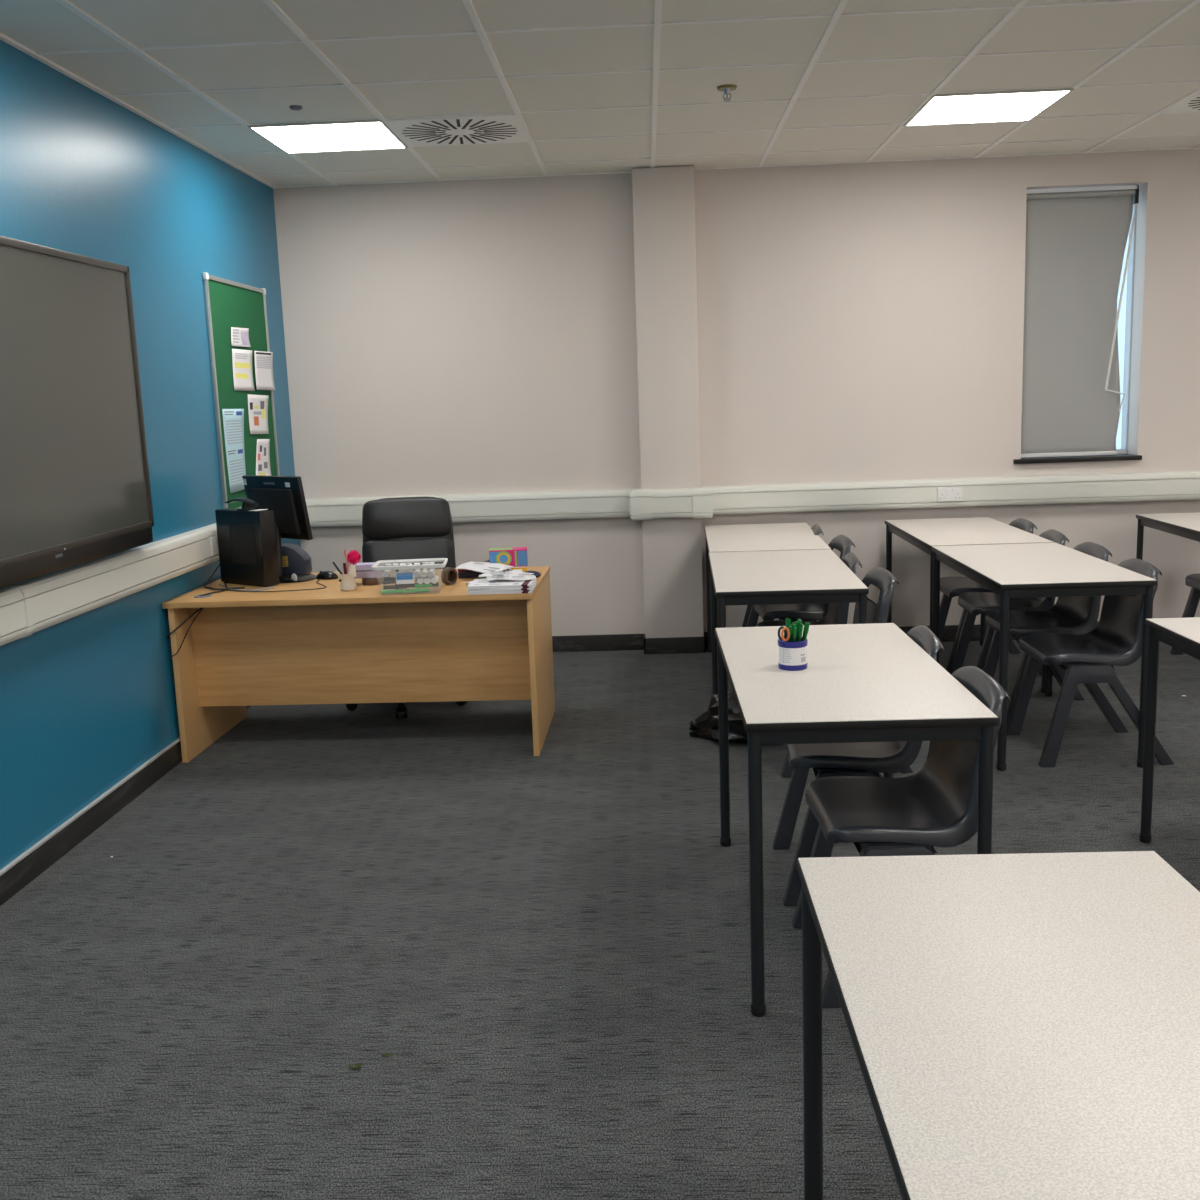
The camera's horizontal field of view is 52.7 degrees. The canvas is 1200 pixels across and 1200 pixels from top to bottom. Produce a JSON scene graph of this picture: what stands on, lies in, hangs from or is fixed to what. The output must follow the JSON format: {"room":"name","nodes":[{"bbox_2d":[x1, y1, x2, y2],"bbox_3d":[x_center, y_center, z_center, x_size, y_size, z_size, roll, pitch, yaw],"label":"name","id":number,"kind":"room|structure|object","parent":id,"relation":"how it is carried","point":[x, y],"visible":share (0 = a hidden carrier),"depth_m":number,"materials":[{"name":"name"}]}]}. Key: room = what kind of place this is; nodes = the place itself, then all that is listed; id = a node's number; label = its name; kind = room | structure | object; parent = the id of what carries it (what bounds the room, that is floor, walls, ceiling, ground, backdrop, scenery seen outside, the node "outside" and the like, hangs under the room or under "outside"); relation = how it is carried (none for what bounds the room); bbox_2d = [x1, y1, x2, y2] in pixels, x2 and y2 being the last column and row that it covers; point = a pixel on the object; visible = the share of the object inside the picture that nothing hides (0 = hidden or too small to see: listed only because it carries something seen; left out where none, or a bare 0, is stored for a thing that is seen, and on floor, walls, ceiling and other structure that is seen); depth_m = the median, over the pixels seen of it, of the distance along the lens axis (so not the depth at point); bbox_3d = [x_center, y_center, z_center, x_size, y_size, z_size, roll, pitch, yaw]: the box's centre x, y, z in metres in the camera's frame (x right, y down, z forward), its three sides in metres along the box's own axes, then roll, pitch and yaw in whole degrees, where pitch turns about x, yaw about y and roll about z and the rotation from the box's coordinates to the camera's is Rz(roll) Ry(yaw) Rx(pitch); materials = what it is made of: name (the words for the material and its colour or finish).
{"room":"classroom","nodes":[
{"label":"classroom","id":0,"kind":"room"},
{"bbox_2d":[0,40,300,869],"bbox_3d":[-2.088,-0.268,2.620,0.200,2.849,9.700,-2,10,2],"label":"wall","id":1,"kind":"structure","parent":0,"point":[87,699],"depth_m":4.88,"materials":[{"name":"blue paint"}]},
{"bbox_2d":[0,236,153,587],"bbox_3d":[-1.897,-0.609,3.893,0.095,1.080,1.937,-2,10,2],"label":"display screen","id":2,"kind":"object","parent":1,"relation":"attached to","point":[75,489],"visible":1,"depth_m":4.20,"materials":[{"name":"black plastic"}]},
{"bbox_2d":[0,523,218,645],"bbox_3d":[-1.942,0.273,2.580,0.063,0.170,9.450,-2,10,2],"label":"cable trunking","id":3,"kind":"object","parent":1,"relation":"attached to","point":[31,606],"visible":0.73,"depth_m":4.45,"materials":[{"name":"white plastic"}]},
{"bbox_2d":[210,536,218,555],"bbox_3d":[-1.792,-0.258,5.677,0.014,0.086,0.146,-2,10,2],"label":"double socket","id":4,"kind":"object","parent":3,"relation":"attached to","point":[213,540],"visible":0.76,"depth_m":5.63,"materials":[{"name":"white plastic"}]},
{"bbox_2d":[0,706,250,905],"bbox_3d":[-1.937,1.103,2.723,0.015,0.104,9.450,-2,10,2],"label":"baseboard","id":5,"kind":"structure","parent":1,"relation":"attached to","point":[30,864],"depth_m":4.38,"materials":[{"name":"plastic"}]},
{"bbox_2d":[202,272,279,508],"bbox_3d":[-1.845,-1.063,6.312,0.023,1.161,0.926,-2,10,2],"label":"notice board","id":6,"kind":"object","parent":1,"relation":"attached to","point":[228,303],"visible":0.68,"depth_m":6.12,"materials":[{"name":"green fabric"}]},
{"bbox_2d":[222,409,245,492],"bbox_3d":[-1.837,-0.758,6.128,0.006,0.415,0.315,-2,10,2],"label":"paper","id":7,"kind":"object","parent":6,"relation":"attached to","point":[233,419],"visible":0.94,"depth_m":6.11,"materials":[{"name":"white paper"}]},
{"bbox_2d":[231,327,250,346],"bbox_3d":[-1.849,-1.353,6.239,0.006,0.100,0.292,-2,10,2],"label":"paper","id":8,"kind":"object","parent":6,"relation":"attached to","point":[239,336],"visible":1,"depth_m":6.24,"materials":[{"name":"white paper"}]},
{"bbox_2d":[232,349,254,390],"bbox_3d":[-1.843,-1.188,6.267,0.006,0.211,0.323,-2,10,2],"label":"paper","id":9,"kind":"object","parent":6,"relation":"attached to","point":[241,359],"visible":1,"depth_m":6.26,"materials":[{"name":"white paper"}]},
{"bbox_2d":[248,394,268,433],"bbox_3d":[-1.828,-0.995,6.509,0.006,0.216,0.355,-2,10,2],"label":"paper","id":10,"kind":"object","parent":6,"relation":"attached to","point":[257,404],"visible":1,"depth_m":6.50,"materials":[{"name":"white paper"}]},
{"bbox_2d":[256,439,270,475],"bbox_3d":[-1.820,-0.753,6.540,0.006,0.232,0.285,-2,10,2],"label":"paper","id":11,"kind":"object","parent":6,"relation":"attached to","point":[263,445],"visible":0.84,"depth_m":6.56,"materials":[{"name":"white paper"}]},
{"bbox_2d":[254,351,274,389],"bbox_3d":[-1.823,-1.246,6.592,0.006,0.210,0.325,-2,10,2],"label":"paper","id":12,"kind":"object","parent":6,"relation":"attached to","point":[263,360],"visible":1,"depth_m":6.59,"materials":[{"name":"white paper"}]},
{"bbox_2d":[0,640,1199,1199],"bbox_3d":[1.798,1.093,2.609,7.887,0.100,9.900,-2,10,2],"label":"floor","id":13,"kind":"structure","parent":0,"point":[550,952],"depth_m":3.40,"materials":[{"name":"grey carpet"}]},
{"bbox_2d":[162,566,554,762],"bbox_3d":[-1.044,0.273,5.586,1.590,0.716,0.810,-1,10,3],"label":"office desk","id":14,"kind":"object","parent":13,"relation":"on","point":[330,644],"visible":0.86,"depth_m":5.36,"materials":[{"name":"brown wood"}]},
{"bbox_2d":[167,608,202,639],"bbox_3d":[-1.771,0.096,5.545,0.151,0.238,0.741,-2,10,2],"label":"cable","id":15,"kind":"object","parent":14,"relation":"hanging from","point":[199,609],"visible":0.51,"depth_m":5.21,"materials":[{"name":"black plastic"}]},
{"bbox_2d":[170,609,201,660],"bbox_3d":[-1.780,0.143,5.475,0.134,0.304,0.593,-2,10,2],"label":"cable","id":16,"kind":"object","parent":14,"relation":"hanging from","point":[201,609],"visible":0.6,"depth_m":5.23,"materials":[{"name":"black plastic"}]},
{"bbox_2d":[199,578,227,595],"bbox_3d":[-1.737,-0.116,5.585,0.095,0.107,0.604,-3,10,-5],"label":"cable","id":17,"kind":"object","parent":14,"relation":"on","point":[223,578],"visible":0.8,"depth_m":5.38,"materials":[{"name":"black plastic"}]},
{"bbox_2d":[204,564,244,589],"bbox_3d":[-1.778,-0.106,5.624,0.147,0.077,0.407,-8,11,-30],"label":"cable","id":18,"kind":"object","parent":14,"relation":"on","point":[219,564],"visible":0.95,"depth_m":5.50,"materials":[{"name":"black plastic"}]},
{"bbox_2d":[215,508,278,586],"bbox_3d":[-1.634,-0.245,5.607,0.337,0.347,0.082,5,12,37],"label":"computer tower","id":19,"kind":"object","parent":14,"relation":"on","point":[247,547],"visible":0.98,"depth_m":5.55,"materials":[{"name":"black plastic"}]},
{"bbox_2d":[225,498,258,510],"bbox_3d":[-1.638,-0.439,5.546,0.200,0.056,0.060,5,12,37],"label":"webcam","id":20,"kind":"object","parent":19,"relation":"on","point":[247,503],"visible":0.99,"depth_m":5.51,"materials":[{"name":"black plastic"}]},
{"bbox_2d":[219,583,274,591],"bbox_3d":[-1.650,-0.056,5.506,0.337,0.008,0.129,3,11,28],"label":"cable","id":21,"kind":"object","parent":14,"relation":"on","point":[219,583],"visible":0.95,"depth_m":5.44,"materials":[{"name":"grey plastic"}]},
{"bbox_2d":[209,579,325,591],"bbox_3d":[-1.492,-0.053,5.457,0.497,0.004,0.294,-6,10,-20],"label":"cable","id":22,"kind":"object","parent":14,"relation":"on","point":[319,579],"visible":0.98,"depth_m":5.38,"materials":[{"name":"black plastic"}]},
{"bbox_2d":[242,475,315,582],"bbox_3d":[-1.534,-0.345,5.752,0.436,0.490,0.236,6,13,39],"label":"computer monitor","id":23,"kind":"object","parent":14,"relation":"on","point":[284,495],"visible":0.84,"depth_m":5.67,"materials":[{"name":"black plastic"}]},
{"bbox_2d":[282,544,311,574],"bbox_3d":[-1.522,-0.195,5.870,0.222,0.152,0.112,-2,10,2],"label":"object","id":24,"kind":"object","parent":14,"relation":"on","point":[295,559],"visible":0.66,"depth_m":5.82,"materials":[{"name":"grey plastic"}]},
{"bbox_2d":[316,571,337,579],"bbox_3d":[-1.287,-0.118,5.713,0.112,0.037,0.065,1,10,17],"label":"computer mouse","id":25,"kind":"object","parent":14,"relation":"on","point":[325,575],"visible":1,"depth_m":5.69,"materials":[{"name":"black plastic"}]},
{"bbox_2d":[334,565,356,590],"bbox_3d":[-1.118,-0.099,5.348,0.085,0.110,0.071,5,12,36],"label":"pen holder","id":26,"kind":"object","parent":14,"relation":"on","point":[348,583],"visible":1,"depth_m":5.33,"materials":[{"name":"beige ceramic"}]},
{"bbox_2d":[347,549,361,564],"bbox_3d":[-1.082,-0.162,5.343,0.072,0.125,0.071,-2,10,2],"label":"pen","id":27,"kind":"object","parent":26,"relation":"in","point":[353,556],"visible":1,"depth_m":5.32,"materials":[{"name":"pink"}]},
{"bbox_2d":[362,578,383,584],"bbox_3d":[-1.029,-0.088,5.505,0.100,0.030,0.100,-2,10,2],"label":"tape roll","id":28,"kind":"object","parent":14,"relation":"on","point":[365,581],"visible":0.85,"depth_m":5.46,"materials":[{"name":"brown"}]},
{"bbox_2d":[354,562,385,578],"bbox_3d":[-1.050,-0.135,5.508,0.154,0.062,0.084,-2,10,-2],"label":"box","id":29,"kind":"object","parent":28,"relation":"on","point":[363,570],"visible":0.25,"depth_m":5.47,"materials":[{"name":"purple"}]},
{"bbox_2d":[372,558,447,583],"bbox_3d":[-0.816,-0.100,5.237,0.310,0.128,0.210,-2,10,-3],"label":"storage box","id":30,"kind":"object","parent":14,"relation":"on","point":[407,577],"visible":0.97,"depth_m":5.15,"materials":[{"name":"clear plastic"}]},
{"bbox_2d":[384,577,395,580],"bbox_3d":[-0.873,-0.088,5.187,0.101,0.028,0.018,-3,10,-5],"label":"marker pen","id":31,"kind":"object","parent":30,"relation":"in","point":[385,578],"visible":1,"depth_m":5.18,"materials":[{"name":"grey plastic"}]},
{"bbox_2d":[381,589,404,593],"bbox_3d":[-0.885,-0.036,5.181,0.100,0.018,0.018,-2,10,-2],"label":"marker pen","id":32,"kind":"object","parent":30,"relation":"in","point":[396,590],"visible":1,"depth_m":5.17,"materials":[{"name":"green plastic"}]},
{"bbox_2d":[383,585,403,588],"bbox_3d":[-0.877,-0.056,5.195,0.100,0.018,0.018,-3,10,-8],"label":"marker pen","id":33,"kind":"object","parent":30,"relation":"in","point":[384,586],"visible":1,"depth_m":5.19,"materials":[{"name":"grey plastic"}]},
{"bbox_2d":[399,583,422,587],"bbox_3d":[-0.807,-0.063,5.187,0.100,0.018,0.018,-2,10,-3],"label":"marker pen","id":34,"kind":"object","parent":30,"relation":"in","point":[400,585],"visible":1,"depth_m":5.18,"materials":[{"name":"grey plastic"}]},
{"bbox_2d":[405,588,428,592],"bbox_3d":[-0.781,-0.041,5.185,0.100,0.018,0.018,-2,10,-2],"label":"marker pen","id":35,"kind":"object","parent":30,"relation":"in","point":[420,589],"visible":1,"depth_m":5.18,"materials":[{"name":"green plastic"}]},
{"bbox_2d":[420,569,427,577],"bbox_3d":[-0.755,-0.114,5.208,0.027,0.027,0.082,-2,8,-3],"label":"glue stick","id":36,"kind":"object","parent":30,"relation":"in","point":[423,574],"visible":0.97,"depth_m":5.17,"materials":[{"name":"white plastic"}]},
{"bbox_2d":[415,584,436,587],"bbox_3d":[-0.742,-0.062,5.190,0.100,0.018,0.018,-5,10,-14],"label":"marker pen","id":37,"kind":"object","parent":30,"relation":"in","point":[416,585],"visible":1,"depth_m":5.18,"materials":[{"name":"green plastic"}]},
{"bbox_2d":[431,575,438,583],"bbox_3d":[-0.709,-0.089,5.214,0.027,0.027,0.082,-2,9,-3],"label":"glue stick","id":38,"kind":"object","parent":30,"relation":"in","point":[434,580],"visible":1,"depth_m":5.17,"materials":[{"name":"white plastic"}]},
{"bbox_2d":[441,567,457,584],"bbox_3d":[-0.672,-0.107,5.403,0.036,0.076,0.076,5,12,37],"label":"tape roll","id":39,"kind":"object","parent":14,"relation":"on","point":[449,575],"visible":1,"depth_m":5.39,"materials":[{"name":"brown"}]},
{"bbox_2d":[458,571,482,578],"bbox_3d":[-0.569,-0.128,5.644,0.180,0.028,0.140,-3,10,-5],"label":"book","id":40,"kind":"object","parent":14,"relation":"on","point":[470,574],"visible":0.4,"depth_m":5.57,"materials":[{"name":"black paper"}]},
{"bbox_2d":[467,586,535,594],"bbox_3d":[-0.417,-0.045,5.190,0.270,0.007,0.201,-1,10,4],"label":"booklet","id":41,"kind":"object","parent":14,"relation":"on","point":[535,586],"visible":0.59,"depth_m":5.09,"materials":[{"name":"white paper"}]},
{"bbox_2d":[468,583,536,592],"bbox_3d":[-0.415,-0.053,5.189,0.270,0.007,0.201,-2,10,3],"label":"booklet","id":42,"kind":"object","parent":41,"relation":"on","point":[533,587],"visible":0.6,"depth_m":5.09,"materials":[{"name":"white paper"}]},
{"bbox_2d":[467,581,536,590],"bbox_3d":[-0.418,-0.060,5.188,0.270,0.007,0.201,-1,10,5],"label":"booklet","id":43,"kind":"object","parent":42,"relation":"on","point":[536,581],"visible":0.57,"depth_m":5.09,"materials":[{"name":"white paper"}]},
{"bbox_2d":[468,579,536,589],"bbox_3d":[-0.415,-0.067,5.186,0.270,0.007,0.201,-2,10,3],"label":"booklet","id":44,"kind":"object","parent":43,"relation":"on","point":[532,585],"visible":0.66,"depth_m":5.09,"materials":[{"name":"white paper"}]},
{"bbox_2d":[467,579,535,587],"bbox_3d":[-0.418,-0.074,5.185,0.270,0.008,0.201,-1,10,4],"label":"booklet","id":45,"kind":"object","parent":44,"relation":"on","point":[476,583],"visible":0.84,"depth_m":5.14,"materials":[{"name":"white paper"}]},
{"bbox_2d":[478,571,533,576],"bbox_3d":[-0.412,-0.111,5.316,0.210,0.014,0.148,1,10,16],"label":"loose paper","id":46,"kind":"object","parent":45,"relation":"on","point":[499,573],"visible":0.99,"depth_m":5.34,"materials":[{"name":"white paper"}]},
{"bbox_2d":[486,574,536,580],"bbox_3d":[-0.385,-0.098,5.236,0.210,0.013,0.148,-3,10,-7],"label":"loose paper","id":47,"kind":"object","parent":45,"relation":"on","point":[507,576],"visible":1,"depth_m":5.22,"materials":[{"name":"white paper"}]},
{"bbox_2d":[489,547,527,571],"bbox_3d":[-0.426,-0.182,5.656,0.176,0.117,0.097,-3,10,-4],"label":"snack box","id":48,"kind":"object","parent":14,"relation":"on","point":[516,557],"visible":0.69,"depth_m":5.61,"materials":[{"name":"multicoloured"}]},
{"bbox_2d":[525,571,540,577],"bbox_3d":[-0.310,-0.115,5.484,0.096,0.036,0.048,3,11,27],"label":"glasses case","id":49,"kind":"object","parent":14,"relation":"on","point":[537,574],"visible":0.43,"depth_m":5.46,"materials":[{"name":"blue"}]},
{"bbox_3d":[-0.479,-0.085,5.384,0.210,0.016,0.148,-7,11,-25],"label":"loose paper","id":50,"kind":"object","parent":14,"relation":"on","visible":0},
{"bbox_2d":[455,561,513,572],"bbox_3d":[-0.529,-0.150,5.548,0.220,0.031,0.161,2,10,22],"label":"loose paper","id":51,"kind":"object","parent":50,"relation":"on","point":[484,567],"visible":0.89,"depth_m":5.55,"materials":[{"name":"white paper"}]},
{"bbox_2d":[345,497,468,717],"bbox_3d":[-0.993,0.017,6.154,0.653,1.027,0.702,-2,10,0],"label":"office chair","id":52,"kind":"object","parent":13,"relation":"on","point":[400,528],"visible":0.3,"depth_m":6.31,"materials":[{"name":"black leather"}]},
{"bbox_2d":[362,498,454,569],"bbox_3d":[-1.004,-0.270,6.346,0.479,0.519,0.132,-2,10,0],"label":"chair backrest","id":53,"kind":"object","parent":52,"relation":"on","point":[392,528],"depth_m":6.31,"materials":[{"name":"black leather"}]},
{"bbox_2d":[689,690,747,742],"bbox_3d":[0.726,0.498,5.349,0.668,0.226,0.355,0,10,10],"label":"bag","id":54,"kind":"object","parent":13,"relation":"on","point":[706,726],"visible":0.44,"depth_m":5.28,"materials":[{"name":"black plastic"}]},
{"bbox_2d":[704,523,831,651],"bbox_3d":[0.877,0.027,6.529,0.592,0.749,1.180,-1,10,4],"label":"table","id":55,"kind":"object","parent":13,"relation":"on","point":[777,536],"visible":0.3,"depth_m":6.45,"materials":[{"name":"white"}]},
{"bbox_2d":[742,524,823,626],"bbox_3d":[0.993,-0.018,6.661,0.521,0.785,0.494,-1,10,6],"label":"plastic chair","id":56,"kind":"object","parent":13,"relation":"on","point":[751,616],"visible":0.23,"depth_m":6.46,"materials":[{"name":"grey plastic"}]},
{"bbox_2d":[708,549,868,693],"bbox_3d":[0.797,0.230,5.353,0.592,0.749,1.180,-1,10,4],"label":"table","id":57,"kind":"object","parent":13,"relation":"on","point":[784,576],"visible":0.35,"depth_m":5.02,"materials":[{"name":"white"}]},
{"bbox_2d":[754,535,854,621],"bbox_3d":[1.033,0.074,6.117,0.521,0.785,0.494,-2,10,-1],"label":"plastic chair","id":58,"kind":"object","parent":13,"relation":"on","point":[842,543],"visible":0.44,"depth_m":5.95,"materials":[{"name":"grey plastic"}]},
{"bbox_2d":[755,552,861,626],"bbox_3d":[0.940,0.185,5.480,0.521,0.785,0.494,-1,10,5],"label":"plastic chair","id":59,"kind":"object","parent":13,"relation":"on","point":[837,613],"visible":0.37,"depth_m":5.46,"materials":[{"name":"grey plastic"}]},
{"bbox_2d":[772,567,912,777],"bbox_3d":[0.967,0.269,4.985,0.521,0.785,0.494,-2,10,-1],"label":"plastic chair","id":60,"kind":"object","parent":13,"relation":"on","point":[879,577],"visible":0.3,"depth_m":4.81,"materials":[{"name":"grey plastic"}]},
{"bbox_2d":[715,623,998,1016],"bbox_3d":[0.670,0.552,3.490,0.592,0.749,1.180,-2,10,2],"label":"table","id":61,"kind":"object","parent":13,"relation":"on","point":[872,682],"visible":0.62,"depth_m":3.05,"materials":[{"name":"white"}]},
{"bbox_2d":[778,637,807,670],"bbox_3d":[0.541,0.150,3.402,0.083,0.082,0.083,-2,10,2],"label":"pot","id":62,"kind":"object","parent":61,"relation":"on","point":[792,655],"visible":0.93,"depth_m":3.37,"materials":[{"name":"blue plastic"}]},
{"bbox_2d":[778,626,789,641],"bbox_3d":[0.512,0.124,3.374,0.033,0.102,0.019,-2,10,2],"label":"scissors","id":63,"kind":"object","parent":62,"relation":"in","point":[782,637],"visible":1,"depth_m":3.36,"materials":[{"name":"orange plastic"}]},
{"bbox_2d":[783,649,805,662],"bbox_3d":[0.541,0.155,3.372,0.063,0.037,0.015,-2,10,-1],"label":"label","id":64,"kind":"object","parent":62,"relation":"on","point":[789,655],"depth_m":3.37,"materials":[{"name":"white paper"}]},
{"bbox_2d":[793,627,796,641],"bbox_3d":[0.541,0.125,3.376,0.009,0.100,0.023,-9,12,-34],"label":"pen","id":65,"kind":"object","parent":62,"relation":"in","point":[795,628],"visible":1,"depth_m":3.37,"materials":[{"name":"green plastic"}]},
{"bbox_2d":[803,622,809,640],"bbox_3d":[0.573,0.117,3.394,0.032,0.108,0.011,-2,10,2],"label":"pen","id":66,"kind":"object","parent":62,"relation":"in","point":[808,624],"visible":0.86,"depth_m":3.39,"materials":[{"name":"green plastic"}]},
{"bbox_2d":[773,625,944,905],"bbox_3d":[0.812,0.480,3.773,0.521,0.785,0.494,-1,10,4],"label":"plastic chair","id":67,"kind":"object","parent":13,"relation":"on","point":[868,759],"visible":0.44,"depth_m":3.60,"materials":[{"name":"grey plastic"}]},
{"bbox_2d":[792,666,1009,1007],"bbox_3d":[0.800,0.580,3.192,0.521,0.785,0.494,-2,10,0],"label":"plastic chair","id":68,"kind":"object","parent":13,"relation":"on","point":[936,805],"visible":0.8,"depth_m":3.10,"materials":[{"name":"grey plastic"}]},
{"bbox_2d":[885,517,1054,692],"bbox_3d":[1.929,-0.002,6.479,0.592,0.749,1.180,-2,10,3],"label":"table","id":69,"kind":"object","parent":13,"relation":"on","point":[924,534],"visible":0.42,"depth_m":6.37,"materials":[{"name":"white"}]},
{"bbox_2d":[939,518,1036,671],"bbox_3d":[2.091,-0.042,6.576,0.521,0.785,0.494,-2,10,2],"label":"plastic chair","id":70,"kind":"object","parent":13,"relation":"on","point":[953,586],"visible":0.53,"depth_m":6.54,"materials":[{"name":"grey plastic"}]},
{"bbox_2d":[797,851,1199,1199],"bbox_3d":[0.617,0.892,1.505,0.592,0.749,1.180,-2,10,2],"label":"table","id":71,"kind":"object","parent":13,"relation":"on","point":[1022,1026],"visible":1,"depth_m":1.52,"materials":[{"name":"laminate"}]},
{"bbox_2d":[949,529,1068,686],"bbox_3d":[2.056,0.050,6.045,0.521,0.785,0.494,-1,10,4],"label":"plastic chair","id":72,"kind":"object","parent":13,"relation":"on","point":[974,603],"visible":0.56,"depth_m":5.99,"materials":[{"name":"grey plastic"}]},
{"bbox_2d":[931,543,1156,770],"bbox_3d":[1.877,0.201,5.300,0.592,0.749,1.180,-2,10,3],"label":"table","id":73,"kind":"object","parent":13,"relation":"on","point":[1024,570],"visible":0.84,"depth_m":4.85,"materials":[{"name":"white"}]},
{"bbox_2d":[983,542,1111,724],"bbox_3d":[2.042,0.137,5.532,0.521,0.785,0.494,-2,10,1],"label":"plastic chair","id":74,"kind":"object","parent":13,"relation":"on","point":[1076,615],"visible":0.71,"depth_m":5.46,"materials":[{"name":"grey plastic"}]},
{"bbox_2d":[1007,558,1173,766],"bbox_3d":[2.009,0.231,4.986,0.521,0.785,0.494,-2,10,2],"label":"plastic chair","id":75,"kind":"object","parent":13,"relation":"on","point":[1089,658],"visible":0.84,"depth_m":4.85,"materials":[{"name":"grey plastic"}]},
{"bbox_2d":[1136,512,1199,559],"bbox_3d":[3.303,-0.024,6.321,0.592,0.749,1.180,-1,10,4],"label":"table","id":76,"kind":"object","parent":13,"relation":"on","point":[1186,525],"visible":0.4,"depth_m":6.57,"materials":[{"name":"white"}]},
{"bbox_2d":[1139,617,1199,842],"bbox_3d":[2.049,0.520,3.389,0.592,0.749,1.180,-2,10,2],"label":"table","id":77,"kind":"object","parent":13,"relation":"on","point":[1182,634],"visible":1,"depth_m":3.91,"materials":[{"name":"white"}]},
{"bbox_2d":[1170,573,1199,654],"bbox_3d":[3.389,-0.055,6.384,0.521,0.785,0.494,-2,10,2],"label":"plastic chair","id":78,"kind":"object","parent":13,"relation":"on","point":[1192,580],"visible":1,"depth_m":6.61,"materials":[{"name":"grey plastic"}]},
{"bbox_2d":[0,0,1199,188],"bbox_3d":[1.699,-1.712,2.131,7.887,0.104,9.900,-2,10,2],"label":"ceiling","id":79,"kind":"structure","parent":0,"point":[592,86],"depth_m":4.71,"materials":[{"name":"white tile"}]},
{"bbox_2d":[289,105,301,109],"bbox_3d":[-1.272,-2.059,5.075,0.052,0.012,0.052,-2,10,2],"label":"ceiling sensor","id":80,"kind":"object","parent":79,"relation":"attached to","point":[292,107],"visible":1,"depth_m":5.06,"materials":[{"name":"grey plastic"}]},
{"bbox_2d":[248,119,407,153],"bbox_3d":[-1.248,-2.155,5.644,0.600,0.012,0.600,-2,10,2],"label":"recessed light","id":81,"kind":"object","parent":79,"relation":"in","point":[355,135],"visible":1,"depth_m":5.61,"materials":[{"name":"white plastic"}]},
{"bbox_2d":[384,114,528,146],"bbox_3d":[-0.649,-2.174,5.619,0.584,0.012,0.584,-2,10,2],"label":"ceiling vent","id":82,"kind":"object","parent":79,"relation":"in","point":[496,128],"visible":1,"depth_m":5.58,"materials":[{"name":"white metal"}]},
{"bbox_2d":[717,84,736,100],"bbox_3d":[0.524,-2.089,5.003,0.084,0.054,0.084,-2,10,2],"label":"sprinkler head","id":83,"kind":"object","parent":79,"relation":"attached to","point":[726,88],"visible":1,"depth_m":4.99},
{"bbox_2d":[904,88,1073,125],"bbox_3d":[1.748,-2.240,5.519,0.600,0.012,0.600,-2,10,2],"label":"recessed light","id":84,"kind":"object","parent":79,"relation":"in","point":[1017,105],"visible":1,"depth_m":5.48,"materials":[{"name":"white plastic"}]},
{"bbox_2d":[1160,92,1199,113],"bbox_3d":[2.946,-2.276,5.468,0.584,0.012,0.584,-2,10,2],"label":"ceiling vent","id":85,"kind":"object","parent":79,"relation":"in","point":[1192,104],"visible":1,"depth_m":5.63,"materials":[{"name":"white metal"}]},
{"bbox_2d":[632,166,703,637],"bbox_3d":[0.397,-1.051,6.998,0.342,2.749,0.130,-2,10,2],"label":"wall pillar","id":86,"kind":"structure","parent":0,"point":[663,197],"depth_m":6.90,"materials":[{"name":"beige paint"}]},
{"bbox_2d":[630,486,712,519],"bbox_3d":[0.413,-0.565,7.047,0.475,0.177,0.196,-2,10,2],"label":"cable trunking","id":87,"kind":"object","parent":86,"relation":"attached to","point":[694,502],"visible":1,"depth_m":6.96,"materials":[{"name":"white plastic"}]},
{"bbox_2d":[273,148,1199,635],"bbox_3d":[1.922,-1.175,7.114,7.487,2.849,0.250,-2,10,2],"label":"wall","id":88,"kind":"structure","parent":0,"point":[856,321],"depth_m":6.99,"materials":[{"name":"beige paint"}]},
{"bbox_2d":[305,488,633,526],"bbox_3d":[-0.779,-0.543,7.164,2.050,0.165,0.060,-2,10,2],"label":"cable trunking","id":89,"kind":"object","parent":88,"relation":"attached to","point":[603,503],"visible":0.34,"depth_m":7.13,"materials":[{"name":"white plastic"}]},
{"bbox_2d":[552,621,1098,653],"bbox_3d":[1.963,0.213,7.151,7.487,0.098,0.142,-2,10,2],"label":"baseboard","id":90,"kind":"structure","parent":88,"relation":"attached to","point":[611,642],"depth_m":7.26,"materials":[{"name":"plastic"}]},
{"bbox_2d":[709,470,1199,514],"bbox_3d":[3.131,-0.654,7.000,5.094,0.168,0.062,-2,10,2],"label":"cable trunking","id":91,"kind":"object","parent":88,"relation":"attached to","point":[1162,485],"visible":0.8,"depth_m":7.02,"materials":[{"name":"white plastic"}]},
{"bbox_2d":[937,486,962,501],"bbox_3d":[2.023,-0.613,7.011,0.146,0.086,0.014,-2,10,2],"label":"double socket","id":92,"kind":"object","parent":91,"relation":"attached to","point":[954,493],"visible":1,"depth_m":7.01,"materials":[{"name":"white plastic"}]},
{"bbox_2d":[1013,454,1141,463],"bbox_3d":[2.761,-0.824,7.077,0.724,0.026,0.180,-2,10,2],"label":"window sill","id":93,"kind":"structure","parent":88,"relation":"attached to","point":[1118,457],"depth_m":6.99,"materials":[{"name":"black plastic"}]},
{"bbox_2d":[1021,185,1138,457],"bbox_3d":[2.732,-1.580,6.947,0.632,1.503,0.064,-2,10,2],"label":"roller blind","id":94,"kind":"object","parent":88,"relation":"attached to","point":[1076,237],"visible":0.98,"depth_m":6.95,"materials":[{"name":"grey fabric"}]},
{"bbox_2d":[1116,204,1135,453],"bbox_3d":[2.752,-1.601,7.066,0.666,1.514,0.060,-2,10,2],"label":"window","id":95,"kind":"structure","parent":88,"relation":"in","point":[1123,450],"depth_m":7.06,"materials":[{"name":"white"}]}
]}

